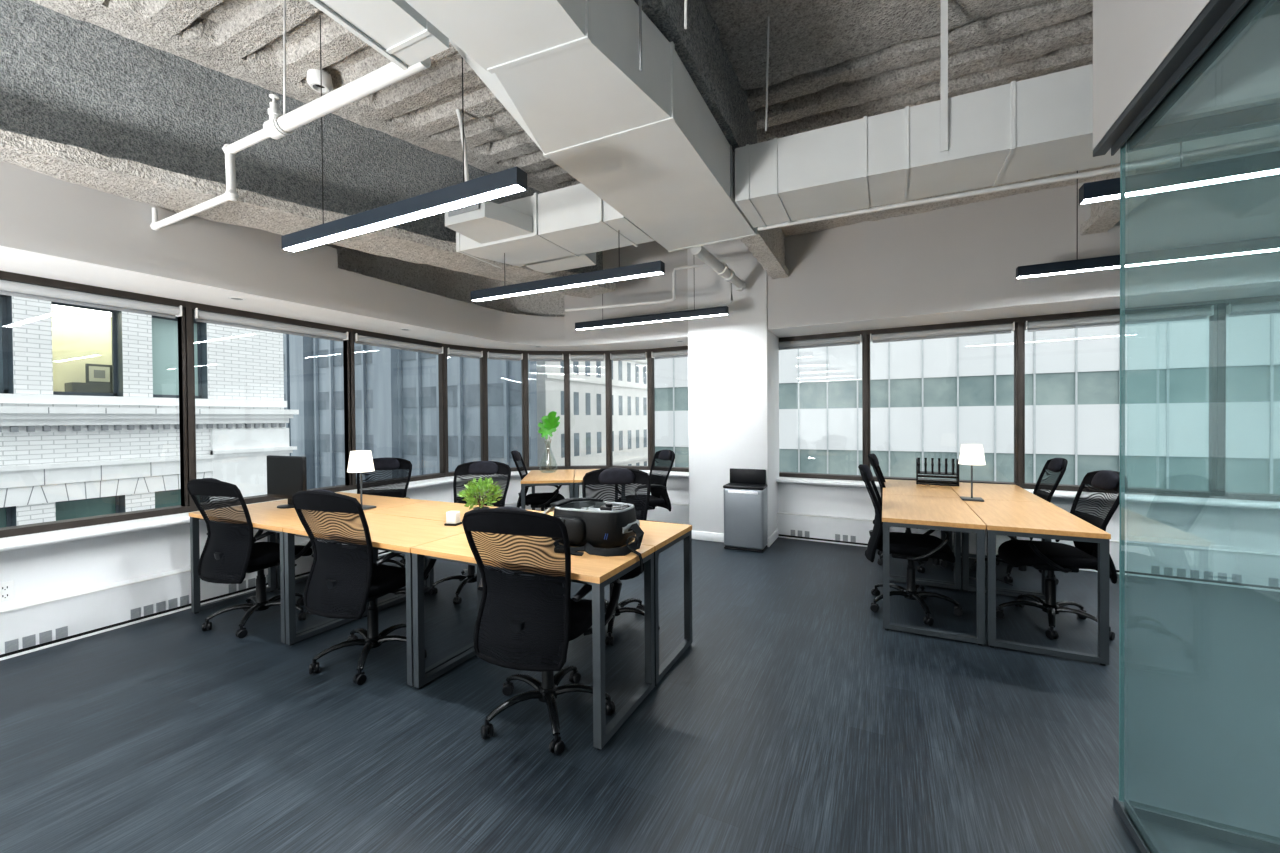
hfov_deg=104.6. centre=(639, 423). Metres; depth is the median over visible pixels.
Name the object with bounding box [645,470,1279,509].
trim
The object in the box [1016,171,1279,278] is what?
pendant light
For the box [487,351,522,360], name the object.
roller blind
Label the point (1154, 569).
vent grille
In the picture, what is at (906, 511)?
desk
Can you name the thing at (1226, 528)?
wall
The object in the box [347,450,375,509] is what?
table lamp
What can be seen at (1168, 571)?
vent grille
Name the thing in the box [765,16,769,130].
rod
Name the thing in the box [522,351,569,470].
window
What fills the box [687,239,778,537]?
wall column
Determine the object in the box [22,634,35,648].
vent grille
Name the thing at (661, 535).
desk
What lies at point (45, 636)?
vent grille
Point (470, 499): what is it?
potted plant
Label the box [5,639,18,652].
vent grille
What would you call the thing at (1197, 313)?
roller blind
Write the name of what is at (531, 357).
roller blind
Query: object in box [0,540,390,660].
radiator cover
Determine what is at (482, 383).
window
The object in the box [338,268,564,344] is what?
wall
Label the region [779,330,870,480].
window
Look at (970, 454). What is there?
table lamp
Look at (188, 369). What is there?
window
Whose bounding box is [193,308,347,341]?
roller blind
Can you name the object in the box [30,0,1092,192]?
ceiling
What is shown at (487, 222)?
outlet
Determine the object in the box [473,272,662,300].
diffuser
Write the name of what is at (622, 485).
office chair
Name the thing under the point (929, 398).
banded building
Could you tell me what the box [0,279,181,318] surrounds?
roller blind
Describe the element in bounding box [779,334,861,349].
roller blind
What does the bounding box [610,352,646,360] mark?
roller blind
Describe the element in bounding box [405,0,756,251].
air duct
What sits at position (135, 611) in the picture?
vent grille
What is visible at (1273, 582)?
vent grille
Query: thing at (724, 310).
pendant light
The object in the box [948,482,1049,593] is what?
desk
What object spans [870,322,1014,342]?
roller blind
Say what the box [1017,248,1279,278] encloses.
diffuser
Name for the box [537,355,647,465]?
building
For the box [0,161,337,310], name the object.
wall
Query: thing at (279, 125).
pipe
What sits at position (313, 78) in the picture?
security camera
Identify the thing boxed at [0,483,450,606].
wall
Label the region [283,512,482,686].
desk
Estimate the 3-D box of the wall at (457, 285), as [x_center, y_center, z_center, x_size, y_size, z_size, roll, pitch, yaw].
[-2.607,-1.859,4.758,0.716,1.309,5.250,0,1,36]
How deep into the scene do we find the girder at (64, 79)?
3.17 m
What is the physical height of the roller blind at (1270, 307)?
0.102 m
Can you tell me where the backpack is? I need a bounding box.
[543,497,643,571]
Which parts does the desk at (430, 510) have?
leg frame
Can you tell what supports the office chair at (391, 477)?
on the floor
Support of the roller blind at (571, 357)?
attached to the window at (569, 352)
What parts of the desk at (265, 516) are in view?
leg frame, under rail, leg frame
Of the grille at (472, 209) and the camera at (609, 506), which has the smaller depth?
the camera at (609, 506)
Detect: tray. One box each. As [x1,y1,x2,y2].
[918,474,957,478]
[918,479,957,483]
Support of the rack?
on the desk at (897, 487)
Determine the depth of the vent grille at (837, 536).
5.54 m
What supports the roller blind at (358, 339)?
attached to the window at (360, 332)
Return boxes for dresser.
[65,382,112,392]
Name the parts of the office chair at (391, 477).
lumbar panel, backrest, backrest, frame, leg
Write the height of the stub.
0.890 m
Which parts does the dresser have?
drawer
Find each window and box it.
[0,271,195,537]
[178,302,355,511]
[343,329,447,488]
[441,344,487,476]
[481,348,528,470]
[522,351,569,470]
[564,351,611,468]
[605,349,652,469]
[648,346,688,471]
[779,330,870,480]
[862,317,1019,486]
[1020,300,1225,498]
[1212,295,1279,501]
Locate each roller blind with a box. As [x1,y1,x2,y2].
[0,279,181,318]
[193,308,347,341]
[354,333,442,354]
[447,348,482,358]
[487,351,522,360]
[528,354,562,361]
[569,354,604,360]
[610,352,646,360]
[651,350,687,358]
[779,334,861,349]
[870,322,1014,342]
[1025,305,1213,331]
[1226,302,1279,316]
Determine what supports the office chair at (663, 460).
on the floor
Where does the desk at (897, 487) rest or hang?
on the floor
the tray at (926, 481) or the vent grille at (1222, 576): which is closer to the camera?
the vent grille at (1222, 576)
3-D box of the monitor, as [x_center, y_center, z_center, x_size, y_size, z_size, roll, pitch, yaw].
[-2.758,0.452,3.872,0.455,0.400,0.130,0,1,24]
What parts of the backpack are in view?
handle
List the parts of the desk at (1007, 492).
leg frame, leg frame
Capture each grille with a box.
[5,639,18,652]
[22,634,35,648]
[39,630,51,643]
[56,626,67,639]
[131,607,140,619]
[144,604,153,615]
[156,601,165,612]
[168,598,177,609]
[180,595,188,605]
[229,584,236,592]
[238,580,245,589]
[248,578,255,587]
[448,203,478,216]
[835,534,839,540]
[843,535,847,541]
[851,536,855,542]
[1151,566,1159,574]
[1164,567,1172,575]
[1177,568,1185,576]
[1190,570,1198,578]
[1204,571,1212,579]
[1218,572,1226,581]
[1232,574,1241,582]
[1269,578,1278,586]
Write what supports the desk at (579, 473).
on the floor
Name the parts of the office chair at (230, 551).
backrest, frame, backrest, leg, armrest, leg, leg, seat, leg, armrest, leg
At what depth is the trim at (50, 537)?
3.40 m
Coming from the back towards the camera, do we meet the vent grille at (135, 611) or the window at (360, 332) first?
the window at (360, 332)
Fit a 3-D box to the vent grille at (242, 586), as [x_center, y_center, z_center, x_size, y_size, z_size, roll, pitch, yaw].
[-3.280,1.334,4.083,0.006,0.070,0.052,0,1,26]
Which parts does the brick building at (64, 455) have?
cornice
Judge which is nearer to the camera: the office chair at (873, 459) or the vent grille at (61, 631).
the vent grille at (61, 631)
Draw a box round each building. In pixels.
[0,295,298,527]
[283,334,537,488]
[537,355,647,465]
[654,313,1279,493]
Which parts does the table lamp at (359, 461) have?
lamp shade, stem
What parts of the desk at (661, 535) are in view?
leg frame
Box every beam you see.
[0,129,615,297]
[740,134,788,278]
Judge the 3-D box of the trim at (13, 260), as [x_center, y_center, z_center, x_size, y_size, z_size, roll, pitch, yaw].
[0.984,-0.978,0.190,11.600,0.003,11.239,0,1,26]
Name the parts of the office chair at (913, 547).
frame, backrest, backrest, leg, leg, seat, armrest, leg, leg, armrest, tension knob, leg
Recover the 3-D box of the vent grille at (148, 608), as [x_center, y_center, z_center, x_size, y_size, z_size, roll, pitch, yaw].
[-3.537,1.341,3.563,0.006,0.070,0.052,0,1,26]
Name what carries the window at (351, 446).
in the wall at (37, 572)
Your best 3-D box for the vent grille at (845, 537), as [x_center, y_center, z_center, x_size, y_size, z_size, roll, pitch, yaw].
[2.284,1.274,5.505,0.052,0.070,0.006,0,1,29]
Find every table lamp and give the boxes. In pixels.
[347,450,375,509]
[958,444,985,501]
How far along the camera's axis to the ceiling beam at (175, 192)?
3.28 m
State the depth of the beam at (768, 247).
4.72 m
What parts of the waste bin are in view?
lid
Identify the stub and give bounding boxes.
[1080,161,1151,234]
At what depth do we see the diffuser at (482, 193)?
2.58 m
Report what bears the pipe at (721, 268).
attached to the air duct at (603, 94)
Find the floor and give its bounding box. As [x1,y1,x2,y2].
[0,537,1279,852]
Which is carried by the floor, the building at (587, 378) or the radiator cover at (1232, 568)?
the radiator cover at (1232, 568)
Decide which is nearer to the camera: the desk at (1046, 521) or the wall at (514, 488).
the desk at (1046, 521)
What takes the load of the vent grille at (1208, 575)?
attached to the radiator cover at (1232, 568)
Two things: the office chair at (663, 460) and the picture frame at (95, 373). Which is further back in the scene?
the picture frame at (95, 373)
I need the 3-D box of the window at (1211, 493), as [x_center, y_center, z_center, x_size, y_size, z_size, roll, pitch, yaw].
[4.366,-0.208,4.592,1.439,1.695,0.130,0,1,30]
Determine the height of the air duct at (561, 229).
0.324 m
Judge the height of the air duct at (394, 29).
0.356 m
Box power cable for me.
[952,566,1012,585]
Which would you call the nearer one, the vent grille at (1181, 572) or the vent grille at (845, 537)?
the vent grille at (1181, 572)
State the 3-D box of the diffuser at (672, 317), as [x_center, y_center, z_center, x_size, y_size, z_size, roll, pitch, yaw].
[0.072,-1.129,5.476,1.828,0.019,0.061,0,1,26]
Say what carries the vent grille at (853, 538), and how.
attached to the radiator cover at (1232, 568)
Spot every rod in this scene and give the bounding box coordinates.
[684,0,686,28]
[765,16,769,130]
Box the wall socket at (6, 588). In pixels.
[0,581,13,601]
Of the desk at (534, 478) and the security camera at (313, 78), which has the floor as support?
the desk at (534, 478)
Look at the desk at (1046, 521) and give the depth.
3.02 m
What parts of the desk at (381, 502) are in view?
leg frame, leg frame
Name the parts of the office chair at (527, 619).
armrest, leg, frame, backrest, backrest, leg, leg, leg, leg, seat, armrest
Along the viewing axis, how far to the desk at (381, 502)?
4.15 m
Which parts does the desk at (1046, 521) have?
leg frame, leg frame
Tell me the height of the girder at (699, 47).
0.616 m
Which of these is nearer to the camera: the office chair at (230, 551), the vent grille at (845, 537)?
the office chair at (230, 551)
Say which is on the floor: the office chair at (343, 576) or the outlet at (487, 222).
the office chair at (343, 576)
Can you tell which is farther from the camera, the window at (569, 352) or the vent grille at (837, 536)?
the window at (569, 352)
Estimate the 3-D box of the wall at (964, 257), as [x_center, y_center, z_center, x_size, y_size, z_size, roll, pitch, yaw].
[3.642,-1.848,4.205,10.400,1.610,0.254,0,1,28]
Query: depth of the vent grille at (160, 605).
3.62 m
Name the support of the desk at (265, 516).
on the floor
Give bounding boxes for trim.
[0,246,1279,350]
[0,477,453,551]
[449,470,648,476]
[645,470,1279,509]
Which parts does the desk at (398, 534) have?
leg frame, under rail, leg frame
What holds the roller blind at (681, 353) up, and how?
attached to the window at (652, 411)
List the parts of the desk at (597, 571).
leg frame, under rail, leg frame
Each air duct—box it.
[307,0,448,70]
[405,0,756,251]
[445,183,653,272]
[735,0,1279,230]
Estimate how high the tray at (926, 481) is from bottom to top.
0.021 m
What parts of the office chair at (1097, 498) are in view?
leg, tension knob, leg, seat, armrest, leg, leg, leg, lumbar panel, backrest, backrest, frame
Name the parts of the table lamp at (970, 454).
stem, lamp shade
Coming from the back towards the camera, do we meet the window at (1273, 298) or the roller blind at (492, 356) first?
the roller blind at (492, 356)
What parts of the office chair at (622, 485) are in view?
leg, backrest, frame, leg, leg, seat, backrest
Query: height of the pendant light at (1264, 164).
1.318 m
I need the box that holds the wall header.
[1093,0,1279,148]
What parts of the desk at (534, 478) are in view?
leg frame, leg frame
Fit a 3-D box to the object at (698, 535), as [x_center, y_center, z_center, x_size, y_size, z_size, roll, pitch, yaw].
[1.118,1.300,5.884,0.950,0.100,0.595,0,1,26]
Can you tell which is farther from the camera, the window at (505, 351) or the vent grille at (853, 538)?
the window at (505, 351)
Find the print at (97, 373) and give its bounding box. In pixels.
[94,370,104,377]
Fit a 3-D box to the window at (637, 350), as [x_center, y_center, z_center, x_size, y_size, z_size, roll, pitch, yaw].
[-0.144,-0.197,7.023,0.692,1.695,0.130,0,1,14]
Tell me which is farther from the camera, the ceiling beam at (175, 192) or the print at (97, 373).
the print at (97, 373)
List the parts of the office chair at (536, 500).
frame, backrest, armrest, seat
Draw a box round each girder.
[0,0,602,273]
[634,0,756,152]
[780,135,1279,236]
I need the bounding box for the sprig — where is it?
[538,411,559,470]
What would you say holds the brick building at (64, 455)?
on the street
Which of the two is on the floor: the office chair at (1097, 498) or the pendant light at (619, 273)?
the office chair at (1097, 498)
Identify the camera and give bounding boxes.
[306,69,332,93]
[600,503,628,510]
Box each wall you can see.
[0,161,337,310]
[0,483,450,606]
[324,244,564,316]
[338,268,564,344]
[451,476,582,502]
[564,147,1279,344]
[650,476,1279,553]
[1119,102,1279,852]
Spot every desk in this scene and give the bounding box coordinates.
[189,501,364,643]
[275,492,428,604]
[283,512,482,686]
[369,501,540,610]
[411,533,654,749]
[520,469,574,509]
[538,511,691,685]
[574,469,597,497]
[882,494,985,645]
[883,479,959,583]
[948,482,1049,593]
[962,499,1110,665]
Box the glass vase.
[539,441,556,472]
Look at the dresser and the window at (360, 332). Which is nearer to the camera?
the window at (360, 332)
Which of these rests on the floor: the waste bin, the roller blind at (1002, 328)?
the waste bin
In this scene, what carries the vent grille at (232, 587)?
attached to the radiator cover at (26, 627)
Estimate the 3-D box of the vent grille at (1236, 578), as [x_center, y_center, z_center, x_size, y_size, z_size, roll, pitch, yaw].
[4.886,1.268,4.053,0.052,0.070,0.006,0,1,30]
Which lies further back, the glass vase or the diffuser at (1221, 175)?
the glass vase
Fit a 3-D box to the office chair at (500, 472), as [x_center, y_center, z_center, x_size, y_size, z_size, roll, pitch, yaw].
[-1.401,0.861,4.123,0.627,1.054,0.678,0,1,2]
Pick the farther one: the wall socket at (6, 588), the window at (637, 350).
the window at (637, 350)
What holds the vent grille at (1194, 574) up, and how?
attached to the radiator cover at (1232, 568)
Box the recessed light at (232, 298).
[228,297,245,300]
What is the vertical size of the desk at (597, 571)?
0.750 m
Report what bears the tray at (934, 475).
on the rack
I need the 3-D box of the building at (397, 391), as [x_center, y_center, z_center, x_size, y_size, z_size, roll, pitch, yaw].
[-29.257,-2.800,43.382,49.100,52.000,1.500,0,1,26]
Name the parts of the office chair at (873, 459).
frame, backrest, backrest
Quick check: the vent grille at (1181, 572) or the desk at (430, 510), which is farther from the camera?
the vent grille at (1181, 572)
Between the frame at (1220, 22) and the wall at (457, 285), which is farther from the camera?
the wall at (457, 285)
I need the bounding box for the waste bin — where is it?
[723,468,767,552]
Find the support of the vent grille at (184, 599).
attached to the radiator cover at (26, 627)
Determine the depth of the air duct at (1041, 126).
2.87 m
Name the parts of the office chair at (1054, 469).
leg, leg, lumbar panel, backrest, backrest, frame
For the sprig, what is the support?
in the glass vase
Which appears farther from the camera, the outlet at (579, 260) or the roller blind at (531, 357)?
the roller blind at (531, 357)
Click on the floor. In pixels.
(791, 720)
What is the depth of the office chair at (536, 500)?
5.76 m
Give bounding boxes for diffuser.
[285,185,524,251]
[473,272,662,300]
[576,314,726,329]
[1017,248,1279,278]
[1081,169,1279,203]
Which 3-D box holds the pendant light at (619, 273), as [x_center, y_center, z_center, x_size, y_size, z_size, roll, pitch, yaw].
[-0.660,-1.282,4.007,1.840,0.371,0.072,0,1,26]
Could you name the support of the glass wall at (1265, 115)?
on the floor
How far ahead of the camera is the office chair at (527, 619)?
2.13 m
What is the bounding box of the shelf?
[918,471,957,475]
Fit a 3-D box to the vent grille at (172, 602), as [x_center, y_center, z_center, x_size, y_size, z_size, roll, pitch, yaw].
[-3.477,1.339,3.685,0.006,0.070,0.052,0,1,26]
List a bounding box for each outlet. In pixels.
[445,201,532,243]
[524,252,595,272]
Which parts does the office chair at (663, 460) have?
seat, armrest, lumbar panel, backrest, backrest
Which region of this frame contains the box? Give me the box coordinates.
[444,511,461,525]
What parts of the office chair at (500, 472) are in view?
leg, leg, leg, lumbar panel, backrest, backrest, frame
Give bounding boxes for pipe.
[150,0,430,230]
[565,246,745,313]
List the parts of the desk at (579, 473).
leg frame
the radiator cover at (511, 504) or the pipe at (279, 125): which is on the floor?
the radiator cover at (511, 504)
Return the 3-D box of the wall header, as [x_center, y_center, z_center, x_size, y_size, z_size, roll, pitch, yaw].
[2.664,-1.776,-2.724,5.800,1.595,7.325,0,1,26]
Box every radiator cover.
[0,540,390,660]
[505,502,553,511]
[647,503,1279,591]
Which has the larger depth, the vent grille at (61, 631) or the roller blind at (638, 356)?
the roller blind at (638, 356)
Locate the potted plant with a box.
[458,477,502,509]
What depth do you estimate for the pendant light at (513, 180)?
2.54 m
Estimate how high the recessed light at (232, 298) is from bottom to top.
0.004 m
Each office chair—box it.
[187,478,311,637]
[292,489,436,684]
[356,457,411,566]
[429,461,510,603]
[462,506,621,754]
[511,450,564,510]
[582,468,659,645]
[648,450,674,510]
[858,464,962,625]
[868,454,946,572]
[971,458,1067,584]
[996,470,1127,639]
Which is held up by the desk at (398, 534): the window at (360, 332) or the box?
the box
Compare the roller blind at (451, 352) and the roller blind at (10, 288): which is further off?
the roller blind at (451, 352)
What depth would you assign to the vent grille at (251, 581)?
4.15 m
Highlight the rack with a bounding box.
[916,458,959,485]
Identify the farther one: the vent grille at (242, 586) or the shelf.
the shelf
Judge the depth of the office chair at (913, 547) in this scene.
3.59 m
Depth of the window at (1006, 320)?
5.06 m
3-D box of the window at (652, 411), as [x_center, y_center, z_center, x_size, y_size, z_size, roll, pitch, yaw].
[0.757,-0.200,6.609,1.446,1.695,0.130,0,1,29]
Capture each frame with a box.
[85,364,111,383]
[1093,0,1269,852]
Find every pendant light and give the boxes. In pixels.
[281,15,526,251]
[471,253,664,301]
[575,257,728,329]
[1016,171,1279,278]
[1079,142,1279,204]
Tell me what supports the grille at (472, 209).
attached to the air duct at (561, 229)
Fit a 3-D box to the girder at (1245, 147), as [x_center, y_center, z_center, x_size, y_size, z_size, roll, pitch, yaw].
[4.707,-2.229,3.332,7.536,0.474,0.472,0,1,29]
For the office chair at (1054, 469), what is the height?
1.054 m
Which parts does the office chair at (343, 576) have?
frame, backrest, backrest, leg, leg, leg, leg, leg, seat, armrest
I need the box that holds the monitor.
[267,455,306,508]
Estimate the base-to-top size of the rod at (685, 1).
0.780 m
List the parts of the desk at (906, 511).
leg frame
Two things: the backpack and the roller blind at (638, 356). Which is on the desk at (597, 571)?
the backpack
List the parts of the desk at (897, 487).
leg frame, leg frame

